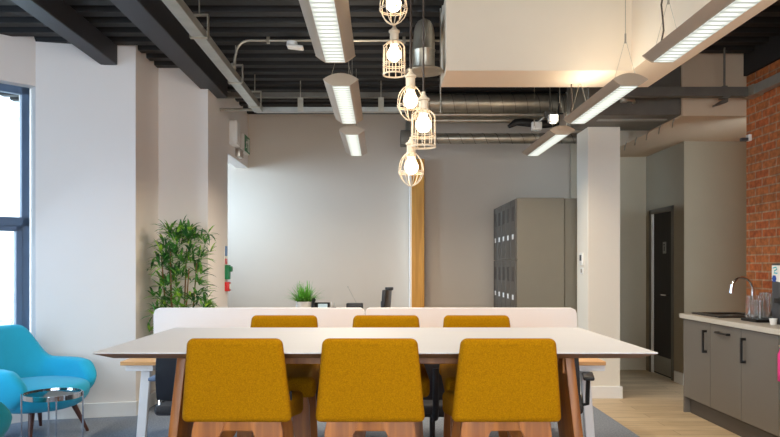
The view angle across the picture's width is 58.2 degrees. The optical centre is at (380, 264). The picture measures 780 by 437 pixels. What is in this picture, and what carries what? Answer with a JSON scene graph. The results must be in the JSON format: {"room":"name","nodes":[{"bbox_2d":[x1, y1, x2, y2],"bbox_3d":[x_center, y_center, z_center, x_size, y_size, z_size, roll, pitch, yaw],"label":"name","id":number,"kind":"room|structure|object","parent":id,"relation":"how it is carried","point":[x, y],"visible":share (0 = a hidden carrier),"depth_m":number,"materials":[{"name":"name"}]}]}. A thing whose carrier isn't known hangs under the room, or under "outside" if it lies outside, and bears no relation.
{"room":"open-plan office","nodes":[
{"label":"open-plan office","id":0,"kind":"room"},
{"bbox_2d":[0,34,35,423],"bbox_3d":[-3.765,-0.335,5.603,0.280,3.390,1.800,0,0,45],"label":"wall","id":1,"kind":"structure","parent":0,"point":[17,54],"depth_m":6.04,"materials":[{"name":"paint"}]},
{"bbox_2d":[0,83,29,330],"bbox_3d":[-3.543,-0.315,5.733,1.300,2.510,0.190,0,0,-45],"label":"window","id":2,"kind":"structure","parent":1,"relation":"in","point":[20,225],"depth_m":6.17,"materials":[{"name":"glass"},{"name":"painted aluminium"}]},
{"bbox_2d":[19,89,30,331],"bbox_3d":[-2.930,-0.335,8.050,1.380,3.390,2.100,0,0,0],"label":"window frame","id":3,"kind":"structure","parent":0,"point":[30,89],"depth_m":7.00,"materials":[{"name":"paint"}]},
{"bbox_2d":[31,42,157,403],"bbox_3d":[-2.492,-0.335,6.484,0.628,3.390,1.236,0,0,43],"label":"wall","id":4,"kind":"structure","parent":0,"point":[94,125],"depth_m":6.25,"materials":[{"name":"paint"}]},
{"bbox_2d":[35,401,136,419],"bbox_3d":[-2.615,1.295,6.221,0.853,0.130,0.023,0,0,-12],"label":"baseboard","id":5,"kind":"structure","parent":4,"relation":"attached to","point":[107,409],"depth_m":6.23,"materials":[{"name":"paint"}]},
{"bbox_2d":[158,68,227,307],"bbox_3d":[-1.985,-0.335,7.450,0.510,3.390,0.900,0,0,0],"label":"wall pier","id":6,"kind":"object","parent":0,"point":[192,127],"visible":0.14,"depth_m":7.00,"materials":[{"name":"paint"}]},
{"bbox_2d":[137,390,161,414],"bbox_3d":[-1.966,1.295,7.115,0.512,0.130,1.570,0,0,0],"label":"baseboard","id":7,"kind":"object","parent":6,"relation":"attached to","point":[153,400],"visible":0.12,"depth_m":6.74,"materials":[{"name":"paint"}]},
{"bbox_2d":[224,245,226,264],"bbox_3d":[-1.726,-0.110,7.790,0.009,0.220,0.120,0,0,0],"label":"notice","id":8,"kind":"object","parent":6,"relation":"attached to","point":[225,246],"visible":0.95,"depth_m":7.75,"materials":[{"name":"paper"}]},
{"bbox_2d":[225,282,230,290],"bbox_3d":[-1.706,0.240,7.800,0.053,0.100,0.100,0,0,0],"label":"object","id":9,"kind":"object","parent":6,"relation":"attached to","point":[227,284],"visible":1,"depth_m":7.75,"materials":[{"name":"plastic"}]},
{"bbox_2d":[225,265,232,278],"bbox_3d":[-1.695,0.080,7.800,0.070,0.160,0.100,0,0,0],"label":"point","id":10,"kind":"object","parent":6,"relation":"attached to","point":[228,268],"visible":1,"depth_m":7.75,"materials":[{"name":"plastic"}]},
{"bbox_2d":[228,92,405,97],"bbox_3d":[-0.733,-1.871,7.720,2.005,0.053,0.080,0,0,0],"label":"channel","id":11,"kind":"object","parent":6,"relation":"attached to","point":[230,94],"visible":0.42,"depth_m":7.68,"materials":[{"name":"metal"}]},
{"bbox_2d":[228,98,247,167],"bbox_3d":[-1.805,-1.645,8.500,0.150,0.770,1.200,0,0,0],"label":"lintel","id":12,"kind":"object","parent":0,"point":[241,117],"visible":0.29,"depth_m":8.52,"materials":[{"name":"paint"}]},
{"bbox_2d":[229,120,239,146],"bbox_3d":[-1.686,-1.515,8.080,0.094,0.270,0.200,0,0,0],"label":"emergency light","id":13,"kind":"object","parent":12,"relation":"attached to","point":[234,125],"visible":1,"depth_m":7.98,"materials":[{"name":"white plastic"}]},
{"bbox_2d":[235,147,243,158],"bbox_3d":[-1.693,-1.347,8.420,0.080,0.115,0.200,0,0,0],"label":"spotlight","id":14,"kind":"object","parent":12,"relation":"attached to","point":[239,150],"depth_m":8.34,"materials":[{"name":"silver metal"}]},
{"bbox_2d":[240,133,249,154],"bbox_3d":[-1.702,-1.510,8.780,0.056,0.220,0.340,0,0,0],"label":"exit sign","id":15,"kind":"object","parent":12,"relation":"attached to","point":[244,140],"visible":0.96,"depth_m":8.66,"materials":[{"name":"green plastic"}]},
{"bbox_2d":[296,301,311,307],"bbox_3d":[-0.875,0.522,8.000,0.200,0.215,0.200,0,0,0],"label":"pot","id":16,"kind":"object","parent":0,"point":[299,304],"depth_m":7.92,"materials":[{"name":"white ceramic"}]},
{"bbox_2d":[4,370,740,436],"bbox_3d":[0.100,1.409,3.050,9.000,0.101,12.300,0,0,0],"label":"floor","id":17,"kind":"structure","parent":0,"point":[651,404],"depth_m":6.04,"materials":[{"name":"brown wood"}]},
{"bbox_2d":[0,402,11,436],"bbox_3d":[-2.686,0.932,4.104,0.878,0.866,0.887,0,0,30],"label":"armchair","id":18,"kind":"object","parent":17,"relation":"on","point":[5,414],"visible":1,"depth_m":4.12,"materials":[{"name":"teal fabric"}]},
{"bbox_2d":[0,325,96,436],"bbox_3d":[-2.784,0.932,5.575,0.887,0.866,0.878,0,0,21],"label":"armchair","id":19,"kind":"object","parent":17,"relation":"on","point":[25,366],"visible":0.8,"depth_m":5.72,"materials":[{"name":"teal fabric"}]},
{"bbox_2d":[21,388,83,436],"bbox_3d":[-2.355,1.137,5.020,0.403,0.447,0.403,0,0,0],"label":"coffee table","id":20,"kind":"object","parent":17,"relation":"on","point":[48,395],"visible":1,"depth_m":5.03,"materials":[{"name":"silver metal"}]},
{"bbox_2d":[120,358,155,436],"bbox_3d":[-0.906,0.995,4.890,1.587,0.730,0.660,0,0,0],"label":"office desk","id":21,"kind":"object","parent":17,"relation":"on","point":[146,366],"visible":0.3,"depth_m":4.64,"materials":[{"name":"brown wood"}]},
{"bbox_2d":[154,308,364,333],"bbox_3d":[-0.911,0.510,5.228,1.578,0.380,0.066,0,0,0],"label":"screen","id":22,"kind":"object","parent":21,"relation":"attached to","point":[164,318],"visible":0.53,"depth_m":5.23,"materials":[{"name":"white fabric"}]},
{"bbox_2d":[148,358,176,415],"bbox_3d":[-1.142,0.890,4.456,0.620,0.940,0.613,0,0,0],"label":"chair","id":23,"kind":"object","parent":17,"relation":"on","point":[164,377],"visible":0.23,"depth_m":4.21,"materials":[{"name":"fabric"}]},
{"bbox_2d":[142,216,219,402],"bbox_3d":[-1.870,0.438,6.616,0.695,1.844,0.737,0,0,0],"label":"bamboo plant","id":24,"kind":"object","parent":17,"relation":"on","point":[180,232],"visible":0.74,"depth_m":6.57,"materials":[{"name":"green plant"}]},
{"bbox_2d":[182,338,302,436],"bbox_3d":[-0.556,0.820,2.874,0.427,1.081,0.467,0,0,0],"label":"chair","id":25,"kind":"object","parent":17,"relation":"on","point":[232,385],"visible":1,"depth_m":2.66,"materials":[{"name":"yellow fabric"}]},
{"bbox_2d":[237,315,319,436],"bbox_3d":[-0.536,0.820,3.676,0.427,1.081,0.467,0,0,0],"label":"stool","id":26,"kind":"object","parent":17,"relation":"on","point":[304,378],"visible":0.44,"depth_m":3.63,"materials":[{"name":"yellow fabric"}]},
{"bbox_2d":[316,338,424,436],"bbox_3d":[-0.042,0.820,2.874,0.427,1.081,0.467,0,0,0],"label":"chair","id":27,"kind":"object","parent":17,"relation":"on","point":[365,384],"visible":1,"depth_m":2.66,"materials":[{"name":"yellow fabric"}]},
{"bbox_2d":[92,328,657,436],"bbox_3d":[-0.022,0.850,3.265,2.200,1.020,1.090,0,0,0],"label":"table","id":28,"kind":"object","parent":17,"relation":"on","point":[300,345],"visible":0.45,"depth_m":2.99,"materials":[{"name":"laminate"}]},
{"bbox_2d":[352,315,429,436],"bbox_3d":[0.028,0.820,3.676,0.427,1.081,0.467,0,0,0],"label":"stool","id":29,"kind":"object","parent":17,"relation":"on","point":[359,321],"visible":0.25,"depth_m":3.85,"materials":[{"name":"yellow fabric"}]},
{"bbox_2d":[409,159,423,307],"bbox_3d":[0.456,0.010,8.960,0.185,2.700,0.260,0,0,0],"label":"timber post","id":30,"kind":"object","parent":17,"relation":"on","point":[416,193],"visible":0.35,"depth_m":8.83,"materials":[{"name":"wood"}]},
{"bbox_2d":[423,364,444,436],"bbox_3d":[0.330,0.890,4.496,0.620,0.940,0.613,0,0,0],"label":"chair","id":31,"kind":"object","parent":17,"relation":"on","point":[433,403],"visible":0.21,"depth_m":4.23,"materials":[{"name":"black plastic"}]},
{"bbox_2d":[439,315,510,436],"bbox_3d":[0.530,0.820,3.676,0.427,1.081,0.467,0,0,0],"label":"stool","id":32,"kind":"object","parent":17,"relation":"on","point":[448,372],"visible":0.32,"depth_m":3.85,"materials":[{"name":"yellow fabric"}]},
{"bbox_2d":[442,338,560,436],"bbox_3d":[0.484,0.820,2.874,0.427,1.081,0.467,0,0,0],"label":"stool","id":33,"kind":"object","parent":17,"relation":"on","point":[511,385],"visible":1,"depth_m":2.66,"materials":[{"name":"yellow fabric"}]},
{"bbox_2d":[494,198,576,311],"bbox_3d":[1.985,0.315,8.335,1.060,2.090,1.470,0,0,0],"label":"lockers","id":34,"kind":"object","parent":17,"relation":"on","point":[535,239],"visible":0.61,"depth_m":7.60,"materials":[{"name":"metal"}]},
{"bbox_2d":[511,206,513,221],"bbox_3d":[1.458,-0.563,7.747,0.004,0.160,0.130,0,0,0],"label":"vent","id":35,"kind":"object","parent":34,"relation":"attached to","point":[512,207],"depth_m":7.75,"materials":[{"name":"metal"}]},
{"bbox_2d":[511,267,513,281],"bbox_3d":[1.458,0.103,7.747,0.004,0.160,0.130,0,0,0],"label":"vent","id":36,"kind":"object","parent":34,"relation":"attached to","point":[512,268],"depth_m":7.75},
{"bbox_2d":[574,358,594,413],"bbox_3d":[1.059,0.890,4.546,0.620,0.940,0.613,0,0,14],"label":"chair","id":37,"kind":"object","parent":17,"relation":"on","point":[587,376],"visible":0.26,"depth_m":4.38,"materials":[{"name":"black plastic"}]},
{"bbox_2d":[579,358,605,436],"bbox_3d":[0.677,0.995,4.890,1.587,0.730,0.660,0,0,0],"label":"office desk","id":38,"kind":"object","parent":17,"relation":"on","point":[585,364],"visible":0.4,"depth_m":4.64,"materials":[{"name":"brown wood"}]},
{"bbox_2d":[365,308,576,327],"bbox_3d":[0.675,0.510,5.228,1.582,0.380,0.066,0,0,0],"label":"screen","id":39,"kind":"object","parent":38,"relation":"attached to","point":[428,317],"visible":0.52,"depth_m":5.23,"materials":[{"name":"white fabric"}]},
{"bbox_2d":[683,318,715,424],"bbox_3d":[3.081,0.925,6.218,0.638,0.870,0.530,0,0,0],"label":"base cabinet","id":40,"kind":"object","parent":17,"relation":"on","point":[696,334],"visible":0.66,"depth_m":6.21,"materials":[{"name":"grey laminate"}]},
{"bbox_2d":[711,323,747,436],"bbox_3d":[3.080,0.925,5.697,0.639,0.870,0.512,0,0,0],"label":"base cabinet","id":41,"kind":"object","parent":17,"relation":"on","point":[726,367],"visible":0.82,"depth_m":5.67,"materials":[{"name":"grey laminate"}]},
{"bbox_2d":[740,329,778,436],"bbox_3d":[3.081,0.925,5.185,0.638,0.870,0.512,0,0,0],"label":"base cabinet","id":42,"kind":"object","parent":17,"relation":"on","point":[759,351],"visible":0.9,"depth_m":5.18,"materials":[{"name":"grey laminate"}]},
{"bbox_2d":[778,335,779,436],"bbox_3d":[3.079,0.916,4.625,0.643,0.848,0.592,0,0,0],"label":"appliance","id":43,"kind":"object","parent":17,"relation":"on","point":[779,335],"visible":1,"depth_m":4.91,"materials":[{"name":"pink plastic"}]},
{"bbox_2d":[777,350,779,381],"bbox_3d":[2.759,0.673,4.699,0.055,0.253,0.260,0,0,0],"label":"cloth","id":44,"kind":"object","parent":43,"relation":"hanging from","point":[778,354],"visible":1,"depth_m":4.82,"materials":[{"name":"fabric"}]},
{"bbox_3d":[3.100,0.925,3.924,0.600,0.870,0.750,0,0,0],"label":"base unit","id":45,"kind":"object","parent":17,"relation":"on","visible":0},
{"bbox_2d":[679,313,779,334],"bbox_3d":[3.100,0.469,5.014,0.660,0.042,2.971,0,0,0],"label":"countertop","id":46,"kind":"structure","parent":45,"relation":"on","point":[731,322],"depth_m":5.52,"materials":[{"name":"stone"}]},
{"bbox_2d":[692,312,744,317],"bbox_3d":[3.092,0.442,6.180,0.475,0.016,0.520,0,0,0],"label":"sink","id":47,"kind":"object","parent":46,"relation":"in","point":[710,314],"visible":0.77,"depth_m":6.26,"materials":[{"name":"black metal"}]},
{"bbox_2d":[729,276,753,298],"bbox_3d":[3.025,0.271,5.843,0.226,0.354,0.091,0,0,0],"label":"tap","id":48,"kind":"object","parent":46,"relation":"on","point":[740,277],"visible":0.54,"depth_m":5.85,"materials":[{"name":"silver metal"}]},
{"bbox_2d":[741,317,769,322],"bbox_3d":[3.070,0.436,5.560,0.300,0.024,0.240,0,0,0],"label":"drip tray","id":49,"kind":"object","parent":46,"relation":"on","point":[742,318],"visible":0.64,"depth_m":5.45,"materials":[{"name":"black plastic"}]},
{"bbox_2d":[745,295,752,317],"bbox_3d":[2.965,0.334,5.631,0.066,0.202,0.065,0,0,0],"label":"drinking glass","id":50,"kind":"object","parent":49,"relation":"on","point":[748,297],"visible":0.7,"depth_m":5.61,"materials":[{"name":"glass"}]},
{"bbox_2d":[750,299,754,318],"bbox_3d":[2.965,0.349,5.558,0.066,0.172,0.065,0,0,0],"label":"drinking glass","id":51,"kind":"object","parent":49,"relation":"on","point":[752,302],"visible":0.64,"depth_m":5.54,"materials":[{"name":"glass"}]},
{"bbox_2d":[755,298,763,318],"bbox_3d":[2.965,0.349,5.485,0.066,0.172,0.065,0,0,0],"label":"drinking glass","id":52,"kind":"object","parent":49,"relation":"on","point":[759,308],"visible":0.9,"depth_m":5.46,"materials":[{"name":"glass"}]},
{"bbox_2d":[759,292,766,305],"bbox_3d":[3.035,0.321,5.558,0.066,0.229,0.065,0,0,0],"label":"drinking glass","id":53,"kind":"object","parent":49,"relation":"on","point":[761,294],"visible":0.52,"depth_m":5.54,"materials":[{"name":"glass"}]},
{"bbox_2d":[764,296,771,318],"bbox_3d":[3.035,0.334,5.485,0.066,0.202,0.065,0,0,0],"label":"drinking glass","id":54,"kind":"object","parent":49,"relation":"on","point":[767,299],"visible":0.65,"depth_m":5.46,"materials":[{"name":"glass"}]},
{"bbox_2d":[769,318,776,324],"bbox_3d":[2.957,0.425,5.275,0.056,0.045,0.056,0,0,0],"label":"cup","id":55,"kind":"object","parent":46,"relation":"on","point":[773,321],"visible":1,"depth_m":5.26,"materials":[{"name":"ceramic"}]},
{"bbox_2d":[772,263,779,324],"bbox_3d":[3.135,0.218,5.140,0.350,0.460,0.440,0,0,0],"label":"machine","id":56,"kind":"object","parent":46,"relation":"on","point":[775,266],"visible":0.92,"depth_m":5.29,"materials":[{"name":"black plastic"}]},
{"bbox_3d":[-0.297,0.995,8.100,1.705,0.730,0.700,0,0,0],"label":"office desk","id":57,"kind":"object","parent":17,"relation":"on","visible":0},
{"bbox_2d":[277,281,326,307],"bbox_3d":[-0.893,0.401,8.014,0.602,0.458,0.593,0,0,-34],"label":"potted grass","id":58,"kind":"object","parent":57,"relation":"on","point":[304,300],"depth_m":7.94,"materials":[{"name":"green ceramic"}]},
{"bbox_2d":[311,298,329,307],"bbox_3d":[-0.678,0.502,7.870,0.206,0.256,0.198,0,0,0],"label":"desk phone","id":59,"kind":"object","parent":57,"relation":"on","point":[314,304],"visible":0.41,"depth_m":7.86,"materials":[{"name":"black plastic"}]},
{"bbox_2d":[346,286,362,307],"bbox_3d":[-0.300,0.437,8.000,0.190,0.386,0.120,0,0,0],"label":"radio","id":60,"kind":"object","parent":57,"relation":"on","point":[348,305],"visible":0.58,"depth_m":7.94,"materials":[{"name":"black plastic"}]},
{"bbox_2d":[381,287,392,307],"bbox_3d":[0.050,0.443,8.050,0.180,0.375,0.480,0,0,9],"label":"monitor","id":61,"kind":"object","parent":57,"relation":"on","point":[386,294],"visible":0.6,"depth_m":7.94,"materials":[{"name":"black plastic"}]},
{"bbox_2d":[0,0,779,113],"bbox_3d":[0.100,-2.030,3.140,9.000,0.140,12.480,0,0,0],"label":"ceiling","id":62,"kind":"structure","parent":0,"point":[276,67],"depth_m":6.14,"materials":[{"name":"black paint"}]},
{"bbox_2d":[11,0,116,64],"bbox_3d":[-2.435,-1.880,1.635,0.150,0.180,9.270,0,0,0],"label":"steel beam","id":63,"kind":"structure","parent":62,"relation":"attached to","point":[60,17],"depth_m":5.43,"materials":[{"name":"metal"}]},
{"bbox_2d":[110,0,227,97],"bbox_3d":[-1.715,-1.865,2.200,0.190,0.210,10.400,0,0,0],"label":"steel beam","id":64,"kind":"structure","parent":62,"relation":"attached to","point":[153,18],"depth_m":5.64,"materials":[{"name":"metal"}]},
{"bbox_2d":[162,0,262,111],"bbox_3d":[-1.298,-1.804,2.235,0.135,0.371,10.450,0,0,0],"label":"cable tray","id":65,"kind":"object","parent":62,"relation":"attached to","point":[179,9],"visible":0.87,"depth_m":5.30,"materials":[{"name":"metal"}]},
{"bbox_2d":[220,81,403,112],"bbox_3d":[-0.741,-1.814,7.514,1.982,0.352,0.092,0,0,0],"label":"cable tray","id":66,"kind":"object","parent":62,"relation":"hanging from","point":[300,109],"visible":0.69,"depth_m":7.48,"materials":[{"name":"metal"}]},
{"bbox_2d":[299,0,355,62],"bbox_3d":[-0.249,-1.539,3.250,0.220,0.866,1.180,0,0,0],"label":"linear light","id":67,"kind":"object","parent":62,"relation":"hanging from","point":[328,22],"visible":1,"depth_m":3.31,"materials":[{"name":"off-white painted metal"},{"name":"glowing plastic diffuser"}]},
{"bbox_2d":[231,37,439,69],"bbox_3d":[-0.346,-1.840,6.080,1.933,0.300,0.056,0,0,0],"label":"conduit","id":68,"kind":"object","parent":62,"relation":"attached to","point":[267,40],"visible":0.73,"depth_m":6.07,"materials":[{"name":"metal"}]},
{"bbox_2d":[286,40,303,50],"bbox_3d":[-0.745,-1.898,6.055,0.150,0.074,0.110,0,0,0],"label":"ceiling sensor","id":69,"kind":"object","parent":68,"relation":"attached to","point":[291,44],"visible":1,"depth_m":6.02,"materials":[{"name":"white plastic"}]},
{"bbox_2d":[323,64,362,123],"bbox_3d":[-0.249,-1.539,4.910,0.220,0.866,1.180,0,0,0],"label":"linear light","id":70,"kind":"object","parent":62,"relation":"hanging from","point":[343,91],"visible":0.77,"depth_m":4.65,"materials":[{"name":"silver metal"}]},
{"bbox_2d":[339,123,366,155],"bbox_3d":[-0.249,-1.539,6.530,0.220,0.866,1.180,0,0,0],"label":"linear light","id":71,"kind":"object","parent":62,"relation":"hanging from","point":[353,137],"visible":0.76,"depth_m":6.27,"materials":[{"name":"silver metal"}]},
{"bbox_2d":[379,0,407,25],"bbox_3d":[0.054,-1.503,3.020,0.124,0.937,0.124,0,0,0],"label":"cage pendant","id":72,"kind":"object","parent":62,"relation":"hanging from","point":[391,5],"visible":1,"depth_m":3.00,"materials":[{"name":"beige metal"}]},
{"bbox_2d":[383,12,405,77],"bbox_3d":[0.063,-1.438,3.340,0.110,1.067,0.110,0,0,0],"label":"cage pendant","id":73,"kind":"object","parent":62,"relation":"hanging from","point":[394,54],"visible":0.98,"depth_m":3.32,"materials":[{"name":"beige metal"}]},
{"bbox_2d":[389,25,399,44],"bbox_3d":[0.063,-1.099,3.340,0.052,0.096,0.052,0,0,0],"label":"socket","id":74,"kind":"object","parent":73,"relation":"attached to","point":[394,32],"depth_m":3.32,"materials":[{"name":"beige metal"}]},
{"bbox_2d":[397,0,420,120],"bbox_3d":[0.134,-1.313,3.180,0.124,1.318,0.124,0,0,0],"label":"cage pendant","id":75,"kind":"object","parent":62,"relation":"hanging from","point":[410,100],"visible":0.87,"depth_m":3.16,"materials":[{"name":"beige metal"}]},
{"bbox_2d":[405,69,415,90],"bbox_3d":[0.134,-0.842,3.180,0.052,0.096,0.052,0,0,0],"label":"socket","id":76,"kind":"object","parent":75,"relation":"attached to","point":[410,77],"depth_m":3.16,"materials":[{"name":"beige metal"}]},
{"bbox_2d":[398,0,423,186],"bbox_3d":[0.143,-1.172,3.320,0.124,1.600,0.124,0,0,0],"label":"cage pendant","id":77,"kind":"object","parent":62,"relation":"hanging from","point":[411,166],"visible":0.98,"depth_m":3.30,"materials":[{"name":"beige metal"}]},
{"bbox_2d":[406,137,416,156],"bbox_3d":[0.143,-0.560,3.320,0.052,0.096,0.052,0,0,0],"label":"socket","id":78,"kind":"object","parent":77,"relation":"attached to","point":[411,152],"depth_m":3.30,"materials":[{"name":"beige metal"}]},
{"bbox_2d":[400,91,421,146],"bbox_3d":[0.352,-1.670,7.987,0.265,0.620,0.235,0,0,0],"label":"duct","id":79,"kind":"object","parent":62,"relation":"hanging from","point":[404,134],"visible":0.47,"depth_m":7.90,"materials":[{"name":"metal"}]},
{"bbox_2d":[430,118,547,122],"bbox_3d":[1.255,-1.672,8.100,1.590,0.060,0.060,0,0,0],"label":"spiral duct","id":80,"kind":"object","parent":79,"relation":"attached to","point":[438,120],"visible":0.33,"depth_m":8.07,"materials":[{"name":"metal"}]},
{"bbox_2d":[427,113,557,117],"bbox_3d":[1.255,-1.740,8.100,1.590,0.068,0.068,0,0,0],"label":"spiral duct","id":81,"kind":"object","parent":79,"relation":"attached to","point":[437,115],"visible":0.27,"depth_m":8.07,"materials":[{"name":"metal"}]},
{"bbox_2d":[421,133,577,143],"bbox_3d":[1.325,-1.442,7.980,1.850,0.124,0.124,0,0,0],"label":"spiral duct","id":82,"kind":"object","parent":79,"relation":"attached to","point":[441,138],"visible":0.77,"depth_m":7.93,"materials":[{"name":"metal"}]},
{"bbox_2d":[411,0,435,149],"bbox_3d":[0.185,-1.241,3.040,0.110,1.462,0.110,0,0,0],"label":"cage pendant","id":83,"kind":"object","parent":62,"relation":"hanging from","point":[423,124],"visible":1,"depth_m":3.02,"materials":[{"name":"beige metal"}]},
{"bbox_2d":[418,91,428,113],"bbox_3d":[0.185,-0.705,3.040,0.052,0.096,0.052,0,0,0],"label":"socket","id":84,"kind":"object","parent":83,"relation":"attached to","point":[423,100],"depth_m":3.02,"materials":[{"name":"beige metal"}]},
{"bbox_2d":[405,8,442,113],"bbox_3d":[0.320,-1.542,5.579,0.284,0.800,1.042,0,0,0],"label":"outlet","id":85,"kind":"object","parent":62,"relation":"hanging from","point":[430,70],"visible":0.89,"depth_m":5.14,"materials":[{"name":"metal"}]},
{"bbox_2d":[425,93,566,112],"bbox_3d":[1.300,-1.851,8.000,1.680,0.224,0.224,0,0,0],"label":"spiral duct","id":86,"kind":"object","parent":62,"relation":"hanging from","point":[450,102],"visible":0.91,"depth_m":7.91,"materials":[{"name":"metal"}]},
{"bbox_2d":[507,87,559,127],"bbox_3d":[1.700,-1.752,7.800,0.581,0.457,0.088,0,0,0],"label":"flexible duct","id":87,"kind":"object","parent":62,"relation":"hanging from","point":[525,122],"visible":0.77,"depth_m":7.77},
{"bbox_2d":[531,87,558,130],"bbox_3d":[1.775,-1.720,7.596,0.290,0.539,0.108,0,0,0],"label":"light","id":88,"kind":"object","parent":62,"relation":"attached to","point":[550,115],"visible":0.94,"depth_m":7.56,"materials":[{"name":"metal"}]},
{"bbox_2d":[522,87,574,155],"bbox_3d":[1.540,-1.539,6.530,0.220,0.866,1.180,0,0,0],"label":"linear light","id":89,"kind":"object","parent":62,"relation":"hanging from","point":[554,135],"visible":0.95,"depth_m":6.29,"materials":[{"name":"silver metal"}]},
{"bbox_2d":[570,84,572,111],"bbox_3d":[1.496,-1.586,5.420,0.061,0.809,0.032,0,0,0],"label":"power cable","id":90,"kind":"object","parent":62,"relation":"hanging from","point":[571,84],"visible":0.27,"depth_m":5.43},
{"bbox_2d":[564,0,647,123],"bbox_3d":[1.540,-1.539,4.910,0.220,0.866,1.180,0,0,0],"label":"linear light","id":91,"kind":"object","parent":62,"relation":"hanging from","point":[618,87],"visible":0.88,"depth_m":4.62,"materials":[{"name":"silver metal"}]},
{"bbox_2d":[567,65,680,130],"bbox_3d":[2.388,-1.686,6.901,0.875,0.568,0.898,0,0,0],"label":"ventilation unit","id":92,"kind":"object","parent":62,"relation":"hanging from","point":[629,114],"visible":0.52,"depth_m":6.59,"materials":[{"name":"metal"}]},
{"bbox_2d":[596,119,666,120],"bbox_3d":[2.430,-1.408,6.790,0.660,0.012,0.080,0,0,0],"label":"grille","id":93,"kind":"object","parent":92,"relation":"attached to","point":[596,119],"depth_m":6.79,"materials":[{"name":"metal"}]},
{"bbox_2d":[660,0,664,39],"bbox_3d":[1.517,-1.586,3.720,0.064,0.809,0.032,0,0,0],"label":"power cable","id":94,"kind":"object","parent":62,"relation":"hanging from","point":[661,0],"visible":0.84,"depth_m":3.73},
{"bbox_2d":[622,47,779,106],"bbox_3d":[2.817,-1.710,4.720,1.235,0.540,3.440,0,0,0],"label":"cable tray","id":95,"kind":"object","parent":62,"relation":"hanging from","point":[752,91],"visible":0.91,"depth_m":6.34,"materials":[{"name":"metal"}]},
{"bbox_2d":[622,87,747,97],"bbox_3d":[2.800,-1.573,6.380,1.200,0.085,0.080,0,0,0],"label":"tray","id":96,"kind":"object","parent":95,"relation":"on","point":[639,92],"depth_m":6.34,"materials":[{"name":"metal"}]},
{"bbox_2d":[754,72,779,93],"bbox_3d":[3.373,-1.573,4.670,0.075,0.085,3.340,0,0,0],"label":"tray","id":97,"kind":"object","parent":95,"relation":"on","point":[772,82],"depth_m":6.06,"materials":[{"name":"metal"}]},
{"bbox_2d":[642,0,761,62],"bbox_3d":[1.540,-1.539,3.250,0.220,0.866,1.180,0,0,0],"label":"linear light","id":98,"kind":"object","parent":62,"relation":"hanging from","point":[716,14],"visible":1,"depth_m":3.32,"materials":[{"name":"silver metal"}]},
{"bbox_2d":[228,114,645,369],"bbox_3d":[0.500,-0.335,9.130,8.200,3.390,0.140,0,0,0],"label":"wall","id":99,"kind":"structure","parent":0,"point":[304,209],"depth_m":9.10,"materials":[{"name":"grey paint"}]},
{"bbox_2d":[577,127,619,385],"bbox_3d":[2.275,-0.025,7.340,0.330,2.770,0.400,0,0,0],"label":"wall column","id":100,"kind":"structure","parent":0,"point":[598,148],"depth_m":7.14,"materials":[{"name":"paint"}]},
{"bbox_2d":[579,253,583,264],"bbox_3d":[2.098,-0.065,7.330,0.024,0.130,0.100,0,0,0],"label":"controller","id":101,"kind":"object","parent":100,"relation":"attached to","point":[581,255],"visible":1,"depth_m":7.30,"materials":[{"name":"white plastic"}]},
{"bbox_2d":[580,382,622,398],"bbox_3d":[2.275,1.298,7.340,0.370,0.125,0.440,0,0,0],"label":"baseboard","id":102,"kind":"structure","parent":100,"relation":"attached to","point":[598,392],"depth_m":7.12,"materials":[{"name":"paint"}]},
{"bbox_2d":[441,0,777,86],"bbox_3d":[1.285,-1.715,2.005,1.630,0.630,7.010,0,0,0],"label":"ceiling bulkhead","id":103,"kind":"structure","parent":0,"point":[485,43],"depth_m":5.04,"materials":[{"name":"paint"}]},
{"bbox_2d":[620,53,745,156],"bbox_3d":[3.625,-1.715,7.835,1.590,0.630,2.530,0,0,0],"label":"wall","id":104,"kind":"structure","parent":0,"point":[698,120],"depth_m":6.64,"materials":[{"name":"paint"}]},
{"bbox_2d":[646,141,745,372],"bbox_3d":[3.965,-0.040,8.510,1.070,2.800,1.180,0,0,0],"label":"wall","id":105,"kind":"structure","parent":0,"point":[704,181],"depth_m":7.92,"materials":[{"name":"paint"}]},
{"bbox_2d":[649,205,673,380],"bbox_3d":[3.437,0.330,8.570,0.126,2.060,0.740,0,0,0],"label":"door","id":106,"kind":"structure","parent":105,"relation":"in","point":[661,220],"depth_m":8.58,"materials":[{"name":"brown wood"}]},
{"bbox_2d":[674,371,682,384],"bbox_3d":[3.855,1.295,8.025,0.890,0.130,0.250,0,0,0],"label":"baseboard","id":107,"kind":"structure","parent":105,"relation":"attached to","point":[678,376],"depth_m":8.02,"materials":[{"name":"paint"}]},
{"bbox_2d":[746,59,779,294],"bbox_3d":[3.490,-0.205,1.785,0.120,3.130,9.570,0,0,0],"label":"wall","id":108,"kind":"structure","parent":0,"point":[762,112],"depth_m":6.29,"materials":[{"name":"red brick"}]},
{"bbox_2d":[740,134,751,141],"bbox_3d":[3.385,-1.180,6.500,0.090,0.060,0.060,0,0,0],"label":"wall sensor","id":109,"kind":"object","parent":108,"relation":"attached to","point":[748,138],"visible":1,"depth_m":6.48,"materials":[{"name":"white plastic"}]},
{"bbox_2d":[744,35,779,75],"bbox_3d":[3.475,-1.900,1.782,0.150,0.260,9.565,0,0,0],"label":"steel beam","id":110,"kind":"structure","parent":108,"relation":"attached to","point":[762,56],"depth_m":6.24,"materials":[{"name":"metal"}]},
{"label":"outside","id":111,"kind":"structure","parent":0,"visible":0},
{"bbox_3d":[-10.300,1.535,8.000,11.400,0.250,28.000,0,0,0],"label":"ground","id":112,"kind":"structure","parent":111,"visible":0},
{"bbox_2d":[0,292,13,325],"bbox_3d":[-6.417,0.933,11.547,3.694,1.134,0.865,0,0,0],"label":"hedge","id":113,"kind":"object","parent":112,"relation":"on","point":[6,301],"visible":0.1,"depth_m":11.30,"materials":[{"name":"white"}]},
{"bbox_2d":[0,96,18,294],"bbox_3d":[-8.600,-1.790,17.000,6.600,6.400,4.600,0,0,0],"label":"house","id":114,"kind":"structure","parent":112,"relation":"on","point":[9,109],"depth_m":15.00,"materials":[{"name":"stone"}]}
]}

